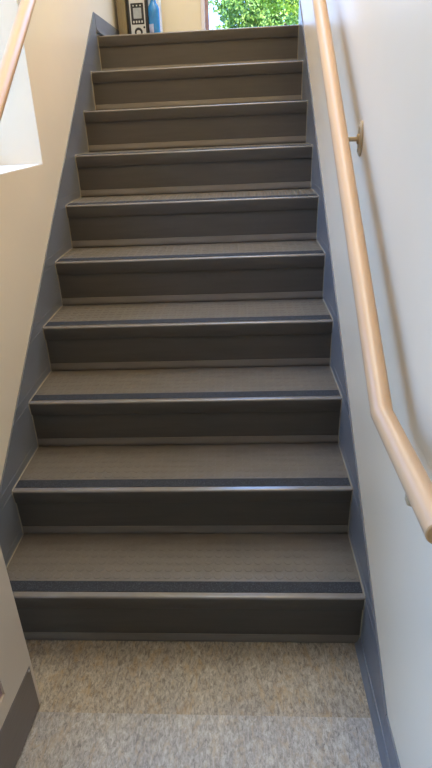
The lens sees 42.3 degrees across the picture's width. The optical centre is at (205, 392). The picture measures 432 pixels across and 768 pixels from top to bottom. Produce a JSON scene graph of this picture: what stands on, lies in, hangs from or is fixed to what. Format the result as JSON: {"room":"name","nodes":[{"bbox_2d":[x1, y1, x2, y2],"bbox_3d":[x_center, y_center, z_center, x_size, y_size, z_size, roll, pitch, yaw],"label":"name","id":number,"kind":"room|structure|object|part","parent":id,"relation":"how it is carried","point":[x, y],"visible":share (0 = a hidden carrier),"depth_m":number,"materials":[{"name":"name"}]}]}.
{"room":"indoor stairwell","nodes":[
{"label":"indoor stairwell","id":0,"kind":"room"},
{"bbox_2d":[0,546,40,767],"bbox_3d":[-0.522,0.092,0.653,0.103,2.054,0.860,1,26,7],"label":"wall","id":1,"kind":"structure","parent":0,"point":[20,700],"depth_m":1.32,"materials":[{"name":"paint"}]},
{"bbox_3d":[-0.489,0.943,1.068,0.001,0.151,0.840,1,26,7],"label":"kick plate","id":2,"kind":"part","parent":1,"relation":"part of","materials":[{"name":"grey plastic"}]},
{"bbox_2d":[0,0,118,483],"bbox_3d":[-0.814,-1.636,1.708,0.340,4.360,4.340,-1,26,4],"label":"wall","id":3,"kind":"structure","parent":0,"point":[35,123],"depth_m":2.01,"materials":[{"name":"beige paint"}]},
{"bbox_2d":[0,0,41,174],"bbox_3d":[-0.750,-1.307,1.795,0.406,1.931,2.614,-1,26,4],"label":"handrail","id":4,"kind":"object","parent":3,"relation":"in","point":[4,169],"depth_m":1.65,"materials":[{"name":"beige wood"}]},
{"bbox_3d":[-0.589,-1.276,1.801,0.085,1.857,2.614,-1,26,4],"label":"handrail","id":5,"kind":"part","parent":4,"relation":"part of","materials":[{"name":"beige wood"}]},
{"bbox_2d":[94,13,118,35],"bbox_3d":[-0.545,-2.103,3.273,0.022,0.089,0.858,-1,26,4],"label":"baseboard","id":6,"kind":"structure","parent":3,"relation":"attached to","point":[103,28],"depth_m":3.06,"materials":[{"name":"grey plastic"}]},
{"bbox_2d":[161,0,201,31],"bbox_3d":[0.592,-3.328,3.154,2.348,2.720,0.120,-1,26,4],"label":"wall","id":7,"kind":"structure","parent":0,"point":[177,15],"depth_m":3.58,"materials":[{"name":"beige paint"}]},
{"bbox_2d":[201,0,208,29],"bbox_3d":[0.614,-3.272,3.162,1.366,2.128,0.112,-1,26,4],"label":"door frame","id":8,"kind":"structure","parent":7,"relation":"in","point":[204,3],"depth_m":3.58,"materials":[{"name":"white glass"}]},
{"bbox_3d":[0.614,-3.272,3.162,1.366,2.128,0.112,-1,26,4],"label":"frame","id":9,"kind":"part","parent":8,"relation":"part of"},
{"bbox_3d":[0.614,-3.274,3.166,1.316,2.078,0.055,-1,26,4],"label":"sash","id":10,"kind":"part","parent":8,"relation":"part of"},
{"bbox_2d":[15,640,381,767],"bbox_3d":[0.229,1.622,-0.132,2.656,0.050,4.060,-1,26,4],"label":"floor","id":11,"kind":"structure","parent":0,"point":[104,703],"depth_m":1.46,"materials":[{"name":"grey carpet"}]},
{"bbox_2d":[0,0,386,728],"bbox_3d":[-0.070,-0.573,2.147,1.055,1.903,2.603,-1,26,4],"label":"staircase","id":12,"kind":"structure","parent":11,"relation":"on","point":[180,464],"depth_m":1.97,"materials":[{"name":"rubber"}]},
{"bbox_2d":[300,0,431,767],"bbox_3d":[0.462,-1.454,1.204,0.150,4.350,3.398,-1,26,4],"label":"wall","id":13,"kind":"structure","parent":0,"point":[383,48],"depth_m":1.23,"materials":[{"name":"beige paint"}]},
{"bbox_2d":[312,0,431,543],"bbox_3d":[0.376,-1.103,1.631,0.085,1.767,2.702,-1,26,4],"label":"handrail","id":14,"kind":"object","parent":13,"relation":"attached to","point":[416,483],"visible":1,"depth_m":1.19,"materials":[{"name":"beige wood"}]},
{"bbox_3d":[0.411,-0.681,1.500,0.012,0.087,0.038,-1,26,4],"label":"wall plate","id":15,"kind":"part","parent":14,"relation":"part of","materials":[{"name":"metal"}]},
{"bbox_2d":[354,637,400,767],"bbox_3d":[0.411,0.930,1.102,0.020,0.089,1.100,-1,26,4],"label":"baseboard","id":16,"kind":"structure","parent":13,"relation":"attached to","point":[386,746],"depth_m":1.37,"materials":[{"name":"grey plastic"}]},
{"bbox_3d":[0.562,-2.039,3.280,2.228,0.100,0.797,-1,26,4],"label":"floor","id":17,"kind":"structure","parent":0,"visible":0},
{"bbox_2d":[116,0,128,34],"bbox_3d":[-0.502,-2.336,3.414,0.050,0.404,0.194,-1,26,4],"label":"carton","id":18,"kind":"object","parent":17,"relation":"on","point":[121,4],"visible":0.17,"depth_m":3.35,"materials":[{"name":"beige cardboard"}]},
{"bbox_2d":[126,0,149,33],"bbox_3d":[-0.409,-2.260,3.385,0.128,0.285,0.067,-1,26,4],"label":"carton","id":19,"kind":"object","parent":17,"relation":"on","point":[137,10],"visible":0.77,"depth_m":3.36,"materials":[{"name":"white cardboard"}]},
{"bbox_2d":[148,0,160,32],"bbox_3d":[-0.313,-2.265,3.369,0.067,0.300,0.058,11,29,26],"label":"bottle","id":20,"kind":"object","parent":17,"relation":"on","point":[153,9],"visible":0.68,"depth_m":3.35,"materials":[{"name":"plastic"}]},
{"bbox_2d":[148,0,162,31],"bbox_3d":[-0.318,-2.342,3.455,0.076,0.362,0.120,-1,26,4],"label":"carton","id":21,"kind":"object","parent":17,"relation":"on","point":[158,2],"visible":0.08,"depth_m":3.44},
{"label":"outside","id":22,"kind":"structure","parent":0,"visible":0},
{"bbox_3d":[0.327,-3.705,9.481,28.000,1.600,42.000,-1,26,4],"label":"ground","id":23,"kind":"structure","parent":22,"visible":0},
{"bbox_2d":[208,0,298,28],"bbox_3d":[1.133,-5.661,8.718,2.281,2.546,2.490,-1,26,4],"label":"leafy tree","id":24,"kind":"object","parent":23,"relation":"on","point":[250,13],"visible":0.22,"depth_m":8.10,"materials":[{"name":"green plant"}]},
{"bbox_2d":[259,0,298,24],"bbox_3d":[1.569,-4.239,6.242,2.243,2.145,2.145,-1,26,4],"label":"leafy tree","id":25,"kind":"object","parent":23,"relation":"on","point":[286,4],"visible":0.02,"depth_m":6.25,"materials":[{"name":"green plant"}]}
]}

